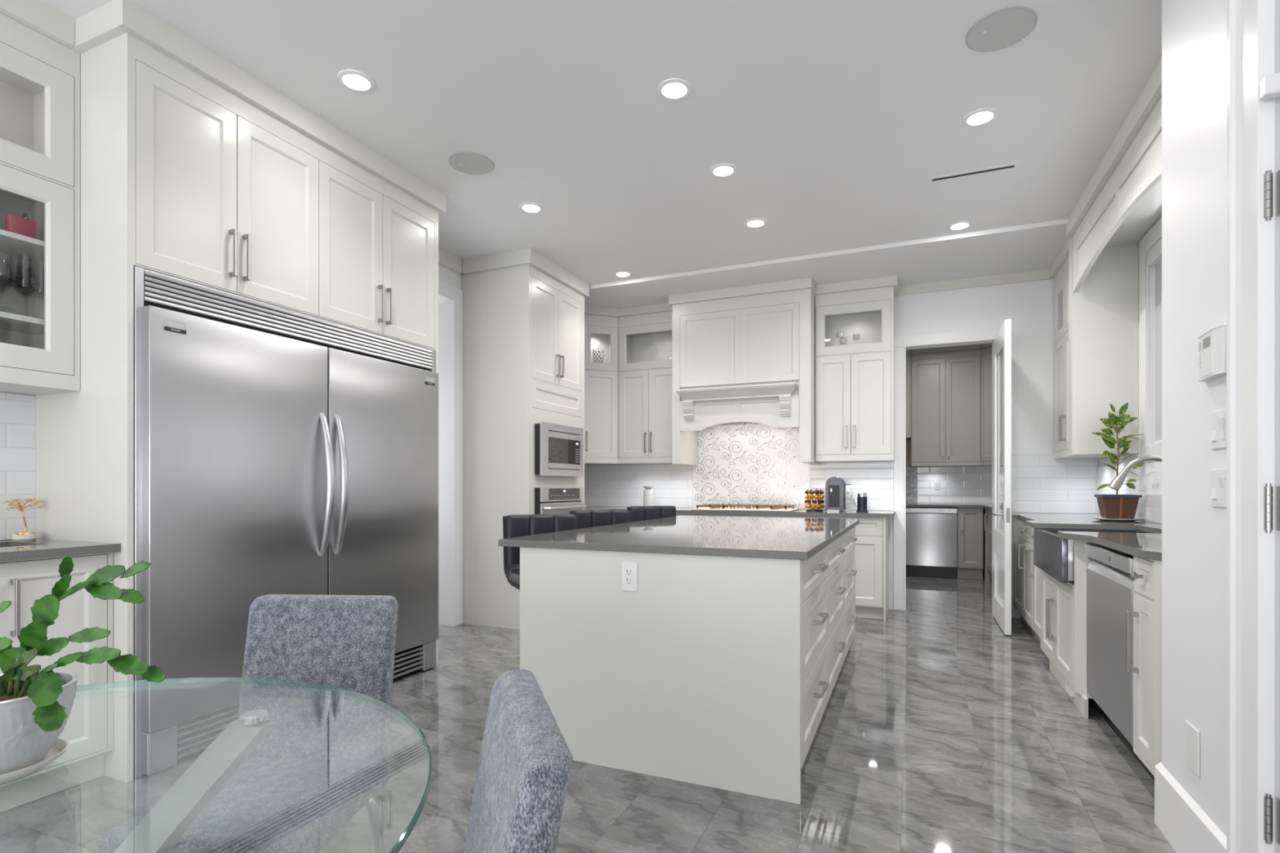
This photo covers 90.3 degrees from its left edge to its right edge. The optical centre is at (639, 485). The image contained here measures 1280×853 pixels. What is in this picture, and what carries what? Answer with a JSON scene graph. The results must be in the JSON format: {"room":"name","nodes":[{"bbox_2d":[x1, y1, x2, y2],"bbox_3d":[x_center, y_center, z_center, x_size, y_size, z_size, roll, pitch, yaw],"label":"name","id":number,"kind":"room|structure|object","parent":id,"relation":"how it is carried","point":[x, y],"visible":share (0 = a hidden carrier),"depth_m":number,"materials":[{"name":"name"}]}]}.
{"room":"kitchen","nodes":[
{"label":"kitchen","id":0,"kind":"room"},
{"bbox_2d":[0,264,465,540],"bbox_3d":[-2.609,-0.360,2.983,0.150,3.050,9.420,0,0,23],"label":"wall","id":1,"kind":"structure","parent":0,"point":[446,275],"depth_m":5.22,"materials":[{"name":"white paint"}]},
{"bbox_2d":[0,391,35,540],"bbox_3d":[-2.795,-0.080,2.343,0.011,0.615,0.898,0,0,23],"label":"tile backsplash","id":2,"kind":"structure","parent":1,"relation":"attached to","point":[17,411],"depth_m":2.69,"materials":[{"name":"white tile"}]},
{"bbox_2d":[0,0,79,395],"bbox_3d":[-2.614,-1.137,2.264,0.359,1.497,0.896,0,0,23],"label":"wall cabinet","id":3,"kind":"object","parent":1,"relation":"attached to","point":[40,71],"visible":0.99,"depth_m":2.56,"materials":[{"name":"white paint"}]},
{"bbox_2d":[4,213,37,239],"bbox_3d":[-2.490,-1.036,2.564,0.038,0.123,0.102,0,0,23],"label":"flask","id":4,"kind":"object","parent":3,"relation":"on","point":[23,225],"visible":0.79,"depth_m":2.56,"materials":[{"name":"red metal"}]},
{"bbox_2d":[0,311,44,334],"bbox_3d":[-2.557,-0.650,2.426,0.245,0.021,0.512,0,0,23],"label":"shelf","id":5,"kind":"object","parent":3,"relation":"attached to","point":[8,321],"depth_m":2.53,"materials":[{"name":"white paint"}]},
{"bbox_2d":[0,228,44,261],"bbox_3d":[-2.557,-0.963,2.426,0.245,0.020,0.512,0,0,23],"label":"shelf","id":6,"kind":"object","parent":3,"relation":"attached to","point":[11,243],"depth_m":2.54,"materials":[{"name":"white paint"}]},
{"bbox_2d":[438,248,462,274],"bbox_3d":[-1.709,-1.827,4.844,0.034,0.115,1.050,0,0,23],"label":"trim","id":7,"kind":"structure","parent":1,"relation":"attached to","point":[446,260],"depth_m":5.18,"materials":[{"name":"white paint"}]},
{"bbox_2d":[438,280,462,626],"bbox_3d":[-1.763,-0.237,4.923,0.172,2.805,1.014,0,0,23],"label":"trim","id":8,"kind":"structure","parent":1,"relation":"attached to","point":[450,297],"depth_m":5.28,"materials":[{"name":"white paint"}]},
{"bbox_2d":[0,576,1176,852],"bbox_3d":[-0.075,1.205,3.624,7.400,0.080,12.600,0,0,23],"label":"floor","id":9,"kind":"structure","parent":0,"point":[943,731],"depth_m":2.54,"materials":[{"name":"grey tile"}]},
{"bbox_2d":[0,552,113,813],"bbox_3d":[-2.334,0.713,2.144,0.217,0.900,0.896,0,0,23],"label":"base cabinet","id":10,"kind":"object","parent":9,"relation":"on","point":[88,730],"visible":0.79,"depth_m":2.42,"materials":[{"name":"white paint"}]},
{"bbox_2d":[0,538,120,561],"bbox_3d":[-2.505,0.246,2.219,0.616,0.032,0.898,0,0,23],"label":"countertop","id":11,"kind":"structure","parent":10,"relation":"on","point":[10,550],"depth_m":2.39,"materials":[{"name":"grey stone"}]},
{"bbox_2d":[3,497,45,541],"bbox_3d":[-2.560,0.141,2.652,0.078,0.177,0.124,0,0,23],"label":"tree figurine","id":12,"kind":"object","parent":11,"relation":"on","point":[19,536],"visible":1,"depth_m":2.63,"materials":[{"name":"gold metal"}]},
{"bbox_2d":[35,0,446,782],"bbox_3d":[-1.946,-0.360,3.434,0.702,3.050,1.845,0,0,23],"label":"tall cabinet","id":13,"kind":"object","parent":9,"relation":"on","point":[194,168],"visible":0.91,"depth_m":2.70,"materials":[{"name":"white paint"}]},
{"bbox_2d":[97,594,398,852],"bbox_3d":[-0.855,0.731,1.478,0.441,0.868,0.518,0,0,3],"label":"dining chair","id":14,"kind":"object","parent":9,"relation":"on","point":[324,758],"visible":0.93,"depth_m":1.62,"materials":[{"name":"grey fabric"}]},
{"bbox_2d":[75,677,431,852],"bbox_3d":[-0.921,0.794,0.769,1.274,0.742,1.274,0,0,-32],"label":"glass dining table","id":15,"kind":"object","parent":9,"relation":"on","point":[162,828],"visible":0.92,"depth_m":1.13,"materials":[{"name":"glass"}]},
{"bbox_2d":[0,737,69,786],"bbox_3d":[-0.947,0.412,0.932,0.166,0.022,0.166,0,0,23],"label":"saucer","id":16,"kind":"object","parent":15,"relation":"on","point":[60,747],"visible":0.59,"depth_m":0.93,"materials":[{"name":"white ceramic"}]},
{"bbox_2d":[0,555,165,774],"bbox_3d":[-0.867,0.257,0.897,0.380,0.307,0.187,0,0,23],"label":"potted cactus","id":17,"kind":"object","parent":16,"relation":"on","point":[36,704],"visible":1,"depth_m":0.91,"materials":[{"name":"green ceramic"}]},
{"bbox_2d":[0,670,78,774],"bbox_3d":[-0.947,0.354,0.932,0.187,0.114,0.187,0,0,23],"label":"pot","id":18,"kind":"object","parent":17,"relation":"attached to","point":[23,744],"depth_m":0.91,"materials":[{"name":"grey ceramic"}]},
{"bbox_2d":[133,266,438,779],"bbox_3d":[-1.882,0.147,3.407,0.750,2.035,1.725,0,0,23],"label":"refrigerator","id":19,"kind":"object","parent":9,"relation":"on","point":[277,450],"visible":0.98,"depth_m":2.92,"materials":[{"name":"silver metal"}]},
{"bbox_2d":[463,669,573,852],"bbox_3d":[-0.369,0.731,0.792,0.518,0.868,0.441,0,0,-17],"label":"dining chair","id":20,"kind":"object","parent":9,"relation":"on","point":[526,759],"visible":1,"depth_m":0.77,"materials":[{"name":"grey fabric"}]},
{"bbox_2d":[462,248,589,629],"bbox_3d":[-0.992,-0.360,5.654,0.703,3.050,1.003,0,0,23],"label":"oven tower","id":21,"kind":"object","parent":9,"relation":"on","point":[523,313],"visible":0.72,"depth_m":5.26,"materials":[{"name":"white paint"}]},
{"bbox_2d":[534,422,583,476],"bbox_3d":[-0.682,-0.295,5.473,0.073,0.435,0.694,0,0,23],"label":"microwave oven","id":22,"kind":"object","parent":21,"relation":"attached to","point":[558,448],"visible":1,"depth_m":5.38,"materials":[{"name":"silver metal"}]},
{"bbox_2d":[534,487,586,514],"bbox_3d":[-0.651,0.375,5.460,0.141,0.720,0.694,0,0,23],"label":"wall oven","id":23,"kind":"object","parent":21,"relation":"attached to","point":[548,500],"visible":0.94,"depth_m":5.35,"materials":[{"name":"silver metal"}]},
{"bbox_2d":[502,513,577,590],"bbox_3d":[-0.463,0.662,3.330,0.419,1.005,0.472,0,0,-25],"label":"bar stool","id":24,"kind":"object","parent":9,"relation":"on","point":[523,525],"visible":0.35,"depth_m":3.42,"materials":[{"name":"black leather"}]},
{"bbox_2d":[569,509,630,528],"bbox_3d":[-0.174,0.662,3.968,0.419,1.005,0.472,0,0,-25],"label":"bar stool","id":25,"kind":"object","parent":9,"relation":"on","point":[585,518],"visible":0.19,"depth_m":4.10,"materials":[{"name":"black leather"}]},
{"bbox_2d":[626,505,675,522],"bbox_3d":[0.176,0.662,4.745,0.419,1.005,0.472,0,0,-25],"label":"bar stool","id":26,"kind":"object","parent":9,"relation":"on","point":[637,513],"visible":0.19,"depth_m":4.87,"materials":[{"name":"black leather"}]},
{"bbox_2d":[520,526,857,804],"bbox_3d":[0.510,0.718,3.637,1.251,0.894,2.354,0,0,23],"label":"kitchen island","id":27,"kind":"object","parent":9,"relation":"on","point":[718,672],"visible":0.94,"depth_m":2.54,"materials":[{"name":"white paint"}]},
{"bbox_2d":[621,561,637,591],"bbox_3d":[-0.044,0.371,2.590,0.072,0.118,0.008,0,0,23],"label":"wall outlet","id":28,"kind":"object","parent":27,"relation":"attached to","point":[628,570],"visible":1,"depth_m":2.59,"materials":[{"name":"white plastic"}]},
{"bbox_2d":[625,568,632,585],"bbox_3d":[-0.044,0.371,2.588,0.033,0.068,0.004,0,0,23],"label":"receptacle","id":29,"kind":"object","parent":28,"relation":"attached to","point":[628,571],"depth_m":2.59,"materials":[{"name":"white plastic"}]},
{"bbox_2d":[498,515,859,559],"bbox_3d":[0.464,0.255,3.666,1.340,0.030,2.413,0,0,23],"label":"island countertop","id":30,"kind":"structure","parent":27,"relation":"on","point":[777,538],"depth_m":2.92,"materials":[{"name":"grey stone"}]},
{"bbox_2d":[675,513,816,518],"bbox_3d":[0.973,0.717,6.220,1.515,0.892,0.612,0,0,23],"label":"base cabinet","id":31,"kind":"object","parent":9,"relation":"on","point":[677,514],"visible":0.03,"depth_m":5.93,"materials":[{"name":"white paint"}]},
{"bbox_2d":[816,515,888,622],"bbox_3d":[1.940,0.718,5.805,0.580,0.894,0.612,0,0,23],"label":"base cabinet","id":32,"kind":"object","parent":9,"relation":"on","point":[871,532],"visible":0.31,"depth_m":5.50,"materials":[{"name":"white paint"}]},
{"bbox_2d":[906,506,957,578],"bbox_3d":[3.750,0.720,8.257,0.618,0.890,0.606,0,0,23],"label":"dishwasher","id":33,"kind":"object","parent":9,"relation":"on","point":[931,531],"visible":0.82,"depth_m":7.98,"materials":[{"name":"silver metal"}]},
{"bbox_2d":[956,506,982,579],"bbox_3d":[4.166,0.717,8.072,0.279,0.892,0.617,0,0,23],"label":"base cabinet","id":34,"kind":"object","parent":9,"relation":"on","point":[969,520],"visible":0.83,"depth_m":7.84,"materials":[{"name":"beige paint"}]},
{"bbox_2d":[982,507,991,581],"bbox_3d":[4.324,0.718,7.268,0.637,0.894,1.970,0,0,23],"label":"base cabinet","id":35,"kind":"object","parent":9,"relation":"on","point":[987,516],"visible":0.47,"depth_m":7.73,"materials":[{"name":"grey paint"}]},
{"bbox_2d":[906,502,991,510],"bbox_3d":[3.584,0.255,7.596,2.385,0.030,1.987,0,0,23],"label":"countertop","id":36,"kind":"structure","parent":35,"relation":"on","point":[988,506],"depth_m":7.94,"materials":[{"name":"grey stone"}]},
{"bbox_2d":[1013,517,1031,630],"bbox_3d":[3.424,0.717,5.225,0.637,0.892,0.505,0,0,23],"label":"base cabinet","id":37,"kind":"object","parent":9,"relation":"on","point":[1017,523],"visible":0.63,"depth_m":5.36,"materials":[{"name":"white paint"}]},
{"bbox_2d":[1017,520,1040,642],"bbox_3d":[3.227,0.717,4.767,0.637,0.892,0.487,0,0,23],"label":"base cabinet","id":38,"kind":"object","parent":9,"relation":"on","point":[1027,531],"visible":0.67,"depth_m":4.93,"materials":[{"name":"white paint"}]},
{"bbox_2d":[1027,528,1040,638],"bbox_3d":[3.026,0.717,4.301,0.637,0.892,0.522,0,0,23],"label":"base cabinet","id":39,"kind":"object","parent":9,"relation":"on","point":[1036,575],"visible":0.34,"depth_m":4.57,"materials":[{"name":"white paint"}]},
{"bbox_2d":[1040,529,1154,719],"bbox_3d":[2.689,0.718,3.568,0.667,0.894,1.080,0,0,23],"label":"base cabinet","id":40,"kind":"object","parent":9,"relation":"on","point":[1063,606],"visible":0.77,"depth_m":3.45,"materials":[{"name":"white paint"}]},
{"bbox_2d":[1012,512,1161,560],"bbox_3d":[2.786,0.255,3.822,0.716,0.030,3.593,0,0,23],"label":"countertop","id":41,"kind":"structure","parent":40,"relation":"on","point":[1142,545],"depth_m":3.52,"materials":[{"name":"grey stone"}]},
{"bbox_2d":[1033,528,1147,583],"bbox_3d":[2.618,0.394,3.626,0.523,0.243,0.840,0,0,23],"label":"farmhouse sink","id":42,"kind":"object","parent":41,"relation":"in","point":[1054,555],"visible":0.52,"depth_m":3.60,"materials":[{"name":"metal"}]},
{"bbox_2d":[1091,517,1143,521],"bbox_3d":[3.236,0.232,4.318,0.286,0.016,0.286,0,0,23],"label":"saucer","id":43,"kind":"object","parent":41,"relation":"on","point":[1098,518],"visible":0.88,"depth_m":4.24,"materials":[{"name":"white ceramic"}]},
{"bbox_2d":[1090,402,1144,519],"bbox_3d":[3.220,-0.166,4.314,0.307,0.780,0.234,0,0,23],"label":"variegated plant","id":44,"kind":"object","parent":43,"relation":"on","point":[1117,506],"visible":0.94,"depth_m":4.28,"materials":[{"name":"green plant"}]},
{"bbox_2d":[1107,455,1161,490],"bbox_3d":[2.762,0.038,3.441,0.363,0.404,0.156,0,0,23],"label":"kitchen faucet","id":45,"kind":"object","parent":41,"relation":"on","point":[1116,484],"visible":0.41,"depth_m":3.51,"materials":[{"name":"silver metal"}]},
{"bbox_2d":[1084,542,1154,780],"bbox_3d":[2.360,0.723,2.748,0.594,0.885,0.717,0,0,23],"label":"dishwasher","id":46,"kind":"object","parent":9,"relation":"on","point":[1109,584],"visible":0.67,"depth_m":2.82,"materials":[{"name":"silver metal"}]},
{"bbox_2d":[1125,555,1161,776],"bbox_3d":[2.147,0.718,2.284,0.620,0.894,0.293,0,0,23],"label":"base cabinet","id":47,"kind":"object","parent":9,"relation":"on","point":[1146,575],"visible":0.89,"depth_m":2.40,"materials":[{"name":"white paint"}]},
{"bbox_3d":[-0.360,0.718,6.531,1.170,0.894,1.095,0,0,23],"label":"base cabinet","id":48,"kind":"object","parent":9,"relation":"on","visible":0},
{"bbox_2d":[584,506,894,517],"bbox_3d":[0.633,0.255,6.103,3.341,0.030,1.106,0,0,23],"label":"countertop","id":49,"kind":"structure","parent":48,"relation":"on","point":[678,510],"depth_m":5.83,"materials":[{"name":"grey stone"}]},
{"bbox_2d":[643,485,653,506],"bbox_3d":[0.086,0.123,6.657,0.112,0.232,0.112,0,0,23],"label":"canister","id":50,"kind":"object","parent":49,"relation":"on","point":[648,492],"visible":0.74,"depth_m":6.62,"materials":[{"name":"white ceramic"}]},
{"bbox_2d":[690,503,799,511],"bbox_3d":[1.028,0.210,6.209,0.955,0.060,0.500,0,0,23],"label":"gas cooktop","id":51,"kind":"object","parent":49,"relation":"in","point":[780,508],"visible":1,"depth_m":6.08,"materials":[{"name":"metal"}]},
{"bbox_2d":[805,488,822,511],"bbox_3d":[1.632,0.132,5.960,0.150,0.214,0.150,0,0,23],"label":"carousel","id":52,"kind":"object","parent":49,"relation":"on","point":[814,490],"visible":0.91,"depth_m":5.91,"materials":[{"name":"silver metal"}]},
{"bbox_2d":[825,476,851,511],"bbox_3d":[1.851,0.081,5.929,0.206,0.317,0.437,0,0,23],"label":"coffee machine","id":53,"kind":"object","parent":49,"relation":"on","point":[835,486],"visible":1,"depth_m":5.80,"materials":[{"name":"grey plastic"}]},
{"bbox_2d":[826,508,839,511],"bbox_3d":[1.754,0.227,5.772,0.110,0.024,0.071,0,0,23],"label":"drip tray","id":54,"kind":"object","parent":53,"relation":"on","point":[828,509],"depth_m":5.75,"materials":[{"name":"silver metal"}]},
{"bbox_2d":[853,493,867,511],"bbox_3d":[2.049,0.154,5.909,0.100,0.171,0.340,0,0,13],"label":"milk frother","id":55,"kind":"object","parent":49,"relation":"on","point":[861,506],"visible":0.99,"depth_m":5.76,"materials":[{"name":"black plastic"}]},
{"bbox_2d":[41,0,1161,319],"bbox_3d":[-0.675,-1.929,2.228,7.400,0.152,9.560,0,0,23],"label":"ceiling","id":56,"kind":"structure","parent":0,"point":[835,119],"depth_m":3.27,"materials":[{"name":"white paint"}]},
{"bbox_2d":[337,69,375,92],"bbox_3d":[-1.320,-1.876,2.964,0.164,0.016,0.164,0,0,23],"label":"recessed light","id":57,"kind":"object","parent":56,"relation":"in","point":[352,79],"visible":1,"depth_m":2.95,"materials":[{"name":"white paint"}]},
{"bbox_2d":[448,151,494,174],"bbox_3d":[-0.986,-1.882,3.728,0.260,0.006,0.260,0,0,23],"label":"ceiling speaker","id":58,"kind":"object","parent":56,"relation":"attached to","point":[468,162],"visible":1,"depth_m":3.71,"materials":[{"name":"white plastic"}]},
{"bbox_2d":[519,202,543,213],"bbox_3d":[-0.737,-1.876,4.316,0.164,0.016,0.164,0,0,23],"label":"recessed light","id":59,"kind":"object","parent":56,"relation":"in","point":[530,207],"visible":1,"depth_m":4.30,"materials":[{"name":"white paint"}]},
{"bbox_2d":[613,271,631,277],"bbox_3d":[-0.151,-1.876,5.670,0.164,0.016,0.164,0,0,23],"label":"recessed light","id":60,"kind":"object","parent":56,"relation":"in","point":[619,273],"visible":1,"depth_m":5.65,"materials":[{"name":"white paint"}]},
{"bbox_2d":[657,78,691,100],"bbox_3d":[0.164,-1.876,3.026,0.164,0.016,0.164,0,0,23],"label":"recessed light","id":61,"kind":"object","parent":56,"relation":"in","point":[673,89],"visible":1,"depth_m":3.01,"materials":[{"name":"white paint"}]},
{"bbox_2d":[709,163,737,177],"bbox_3d":[0.497,-1.876,3.803,0.164,0.016,0.164,0,0,23],"label":"recessed light","id":62,"kind":"object","parent":56,"relation":"in","point":[721,170],"visible":1,"depth_m":3.79,"materials":[{"name":"white paint"}]},
{"bbox_2d":[743,217,767,227],"bbox_3d":[0.829,-1.876,4.567,0.164,0.016,0.164,0,0,23],"label":"recessed light","id":63,"kind":"object","parent":56,"relation":"in","point":[754,222],"visible":1,"depth_m":4.54,"materials":[{"name":"white paint"}]},
{"bbox_2d":[946,220,972,230],"bbox_3d":[2.316,-1.876,4.613,0.164,0.016,0.164,0,0,23],"label":"recessed light","id":64,"kind":"object","parent":56,"relation":"in","point":[958,225],"visible":1,"depth_m":4.59,"materials":[{"name":"white paint"}]},
{"bbox_2d":[929,162,1017,182],"bbox_3d":[2.004,-1.882,3.839,0.470,0.005,0.066,0,0,23],"label":"ceiling vent","id":65,"kind":"object","parent":56,"relation":"in","point":[1011,166],"visible":1,"depth_m":3.83,"materials":[{"name":"metal"}]},
{"bbox_2d":[962,106,998,126],"bbox_3d":[1.739,-1.876,3.255,0.164,0.016,0.164,0,0,23],"label":"recessed light","id":66,"kind":"object","parent":56,"relation":"in","point":[982,116],"visible":1,"depth_m":3.24,"materials":[{"name":"white paint"}]},
{"bbox_2d":[965,6,1037,52],"bbox_3d":[1.492,-1.882,2.635,0.260,0.006,0.260,0,0,23],"label":"ceiling speaker","id":67,"kind":"object","parent":56,"relation":"attached to","point":[1001,28],"visible":1,"depth_m":2.62,"materials":[{"name":"grey plastic"}]},
{"bbox_2d":[584,270,1097,618],"bbox_3d":[1.673,-0.360,6.334,5.070,3.050,0.120,0,0,23],"label":"wall","id":68,"kind":"structure","parent":0,"point":[1029,305],"depth_m":5.57,"materials":[{"name":"white paint"}]},
{"bbox_2d":[584,305,619,464],"bbox_3d":[-0.480,-1.042,6.770,0.456,1.623,0.337,0,0,-22],"label":"upper cabinet","id":69,"kind":"object","parent":68,"relation":"attached to","point":[601,323],"visible":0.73,"depth_m":6.67,"materials":[{"name":"white paint"}]},
{"bbox_2d":[584,463,693,507],"bbox_3d":[-0.039,0.005,6.998,1.300,0.468,0.010,0,0,23],"label":"tile backsplash","id":70,"kind":"structure","parent":68,"relation":"attached to","point":[606,485],"depth_m":6.99,"materials":[{"name":"white tile"}]},
{"bbox_2d":[617,302,671,464],"bbox_3d":[0.146,-1.042,6.725,0.688,1.623,0.365,0,0,23],"label":"upper cabinet","id":71,"kind":"object","parent":68,"relation":"attached to","point":[645,332],"visible":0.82,"depth_m":6.63,"materials":[{"name":"white paint"}]},
{"bbox_2d":[668,277,819,465],"bbox_3d":[1.000,-1.032,6.169,1.360,1.643,0.685,0,0,23],"label":"range hood","id":72,"kind":"object","parent":68,"relation":"attached to","point":[744,353],"visible":0.98,"depth_m":5.94,"materials":[{"name":"white paint"}]},
{"bbox_2d":[675,382,797,401],"bbox_3d":[0.881,-0.860,5.918,1.133,0.106,0.130,0,0,23],"label":"mantel shelf","id":73,"kind":"object","parent":72,"relation":"attached to","point":[784,390],"depth_m":5.89,"materials":[{"name":"white paint"}]},
{"bbox_2d":[693,422,810,509],"bbox_3d":[1.118,-0.228,6.500,1.216,0.934,0.011,0,0,23],"label":"tile panel","id":74,"kind":"object","parent":68,"relation":"attached to","point":[740,463],"visible":0.82,"depth_m":6.50,"materials":[{"name":"white tile"}]},
{"bbox_2d":[810,461,893,511],"bbox_3d":[2.026,0.009,6.111,0.755,0.461,0.010,0,0,23],"label":"tile backsplash","id":75,"kind":"structure","parent":68,"relation":"attached to","point":[875,479],"depth_m":6.06,"materials":[{"name":"white tile"}]},
{"bbox_2d":[848,491,855,503],"bbox_3d":[2.029,0.115,6.099,0.070,0.115,0.008,0,0,23],"label":"wall outlet","id":76,"kind":"object","parent":75,"relation":"attached to","point":[852,493],"visible":0.88,"depth_m":6.10,"materials":[{"name":"white plastic"}]},
{"bbox_2d":[815,275,897,462],"bbox_3d":[2.014,-1.038,5.921,0.709,1.630,0.365,0,0,23],"label":"upper cabinet","id":77,"kind":"object","parent":68,"relation":"attached to","point":[855,381],"visible":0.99,"depth_m":5.81,"materials":[{"name":"white paint"}]},
{"bbox_2d":[893,327,999,615],"bbox_3d":[2.820,-0.112,5.825,0.947,2.554,0.150,0,0,23],"label":"trim","id":78,"kind":"structure","parent":68,"relation":"attached to","point":[979,336],"depth_m":5.91,"materials":[{"name":"white paint"}]},
{"bbox_2d":[897,268,1048,295],"bbox_3d":[2.956,-1.812,5.699,1.200,0.083,0.034,0,0,23],"label":"trim","id":79,"kind":"structure","parent":68,"relation":"attached to","point":[1041,274],"depth_m":5.67,"materials":[{"name":"white paint"}]},
{"bbox_2d":[991,319,1020,635],"bbox_3d":[2.985,-0.064,5.255,0.193,2.433,0.777,0,0,23],"label":"door","id":80,"kind":"structure","parent":68,"relation":"in","point":[1002,513],"depth_m":5.02,"materials":[{"name":"white paint"}]},
{"bbox_2d":[1011,452,1097,513],"bbox_3d":[3.547,-0.021,5.457,0.628,0.521,0.010,0,0,23],"label":"tile backsplash","id":81,"kind":"structure","parent":68,"relation":"attached to","point":[1041,482],"depth_m":5.46,"materials":[{"name":"white tile"}]},
{"bbox_2d":[937,348,991,503],"bbox_3d":[3.736,-0.360,8.691,3.200,3.050,0.120,0,0,23],"label":"wall","id":82,"kind":"structure","parent":0,"point":[980,348],"depth_m":8.32,"materials":[{"name":"white paint"}]},
{"bbox_2d":[906,349,911,439],"bbox_3d":[3.245,-1.224,8.604,0.766,1.198,0.407,0,0,23],"label":"wall cabinet","id":83,"kind":"object","parent":82,"relation":"attached to","point":[908,351],"visible":0.11,"depth_m":8.31,"materials":[{"name":"beige paint"}]},
{"bbox_2d":[906,439,911,466],"bbox_3d":[3.280,-0.436,8.814,0.864,0.376,0.013,0,0,23],"label":"tile panel","id":84,"kind":"object","parent":82,"relation":"attached to","point":[908,441],"visible":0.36,"depth_m":8.65,"materials":[{"name":"grey tile"}]},
{"bbox_2d":[906,466,917,502],"bbox_3d":[3.316,-0.004,8.799,0.943,0.486,0.011,0,0,23],"label":"tile panel","id":85,"kind":"object","parent":82,"relation":"attached to","point":[911,472],"visible":0.12,"depth_m":8.63,"materials":[{"name":"grey tile"}]},
{"bbox_2d":[911,343,980,466],"bbox_3d":[3.975,-1.036,8.307,0.803,1.573,0.377,0,0,23],"label":"wall cabinet","id":86,"kind":"object","parent":82,"relation":"attached to","point":[945,381],"visible":1,"depth_m":8.17,"materials":[{"name":"beige paint"}]},
{"bbox_2d":[980,342,991,465],"bbox_3d":[4.495,-1.036,7.843,0.337,1.573,0.460,0,0,-22],"label":"wall cabinet","id":87,"kind":"object","parent":86,"relation":"attached to","point":[986,348],"visible":0.16,"depth_m":7.94,"materials":[{"name":"beige paint"}]},
{"bbox_2d":[917,466,991,503],"bbox_3d":[4.411,-0.005,8.329,1.435,0.488,0.011,0,0,23],"label":"tile backsplash","id":88,"kind":"structure","parent":82,"relation":"attached to","point":[958,484],"depth_m":8.42,"materials":[{"name":"white tile"}]},
{"bbox_2d":[934,480,940,489],"bbox_3d":[3.971,0.000,8.507,0.070,0.115,0.008,0,0,23],"label":"wall outlet","id":89,"kind":"object","parent":88,"relation":"attached to","point":[937,483],"visible":1,"depth_m":8.50,"materials":[{"name":"white plastic"}]},
{"bbox_2d":[1097,242,1159,524],"bbox_3d":[3.175,-0.360,3.599,0.150,3.050,3.720,0,0,23],"label":"wall","id":90,"kind":"structure","parent":0,"point":[1152,268],"depth_m":4.18,"materials":[{"name":"white paint"}]},
{"bbox_2d":[1049,235,1137,458],"bbox_3d":[3.455,-1.036,4.929,0.382,1.633,1.025,0,0,23],"label":"upper cabinet","id":91,"kind":"object","parent":90,"relation":"attached to","point":[1095,326],"visible":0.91,"depth_m":4.48,"materials":[{"name":"white paint"}]},
{"bbox_2d":[1066,57,1161,293],"bbox_3d":[2.795,-1.625,3.436,0.417,0.520,2.280,0,0,23],"label":"window valance","id":92,"kind":"object","parent":90,"relation":"attached to","point":[1121,202],"visible":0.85,"depth_m":3.59,"materials":[{"name":"white paint"}]},
{"bbox_2d":[1097,461,1161,524],"bbox_3d":[3.117,0.043,3.671,0.010,0.392,3.608,0,0,23],"label":"tile backsplash","id":93,"kind":"structure","parent":90,"relation":"attached to","point":[1148,484],"depth_m":4.25,"materials":[{"name":"white tile"}]},
{"bbox_2d":[1139,217,1161,462],"bbox_3d":[3.042,-0.903,3.378,0.118,1.498,1.960,0,0,23],"label":"window","id":94,"kind":"structure","parent":90,"relation":"in","point":[1153,235],"depth_m":4.19,"materials":[{"name":"white paint"}]},
{"bbox_2d":[1147,238,1161,444],"bbox_3d":[3.016,-0.898,3.389,0.056,1.263,1.670,0,0,23],"label":"roller blind","id":95,"kind":"object","parent":94,"relation":"attached to","point":[1154,254],"visible":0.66,"depth_m":4.08,"materials":[{"name":"white fabric"}]},
{"bbox_2d":[1161,0,1279,852],"bbox_3d":[1.022,-0.360,-0.599,0.790,3.050,5.707,0,0,23],"label":"wall","id":96,"kind":"structure","parent":0,"point":[1194,32],"depth_m":1.92,"materials":[{"name":"white paint"}]},
{"bbox_2d":[1154,762,1226,852],"bbox_3d":[1.770,1.059,1.885,0.236,0.212,0.583,0,0,23],"label":"baseboard","id":97,"kind":"structure","parent":96,"relation":"attached to","point":[1183,823],"depth_m":1.98,"materials":[{"name":"white paint"}]},
{"bbox_2d":[1185,720,1199,777],"bbox_3d":[1.676,0.797,1.932,0.006,0.135,0.098,0,0,23],"label":"blank wall plate","id":98,"kind":"object","parent":96,"relation":"attached to","point":[1192,734],"visible":1,"depth_m":1.92,"materials":[{"name":"white plastic"}]},
{"bbox_2d":[1197,324,1226,382],"bbox_3d":[1.596,-0.364,1.776,0.034,0.126,0.179,0,0,23],"label":"alarm keypad","id":99,"kind":"object","parent":96,"relation":"attached to","point":[1212,344],"visible":0.96,"depth_m":1.74,"materials":[{"name":"white plastic"}]},
{"bbox_2d":[1209,408,1226,449],"bbox_3d":[1.588,-0.154,1.739,0.016,0.106,0.163,0,0,23],"label":"switch plate","id":100,"kind":"object","parent":96,"relation":"attached to","point":[1218,420],"visible":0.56,"depth_m":1.76,"materials":[{"name":"white plastic"}]},
{"bbox_2d":[1209,468,1226,507],"bbox_3d":[1.590,0.008,1.738,0.011,0.106,0.163,0,0,23],"label":"switch plate","id":101,"kind":"object","parent":96,"relation":"attached to","point":[1218,477],"visible":0.59,"depth_m":1.76,"materials":[{"name":"white plastic"}]},
{"bbox_2d":[1226,0,1275,852],"bbox_3d":[1.318,-0.116,1.114,0.038,2.562,1.188,0,0,23],"label":"trim","id":102,"kind":"structure","parent":96,"relation":"attached to","point":[1251,24],"depth_m":1.57,"materials":[{"name":"white paint"}]},
{"bbox_2d":[1259,72,1279,845],"bbox_3d":[1.332,-0.065,1.083,0.087,2.440,0.943,0,0,23],"label":"door hinges","id":103,"kind":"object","parent":96,"relation":"in","point":[1269,86],"depth_m":1.51,"materials":[{"name":"white paint"}]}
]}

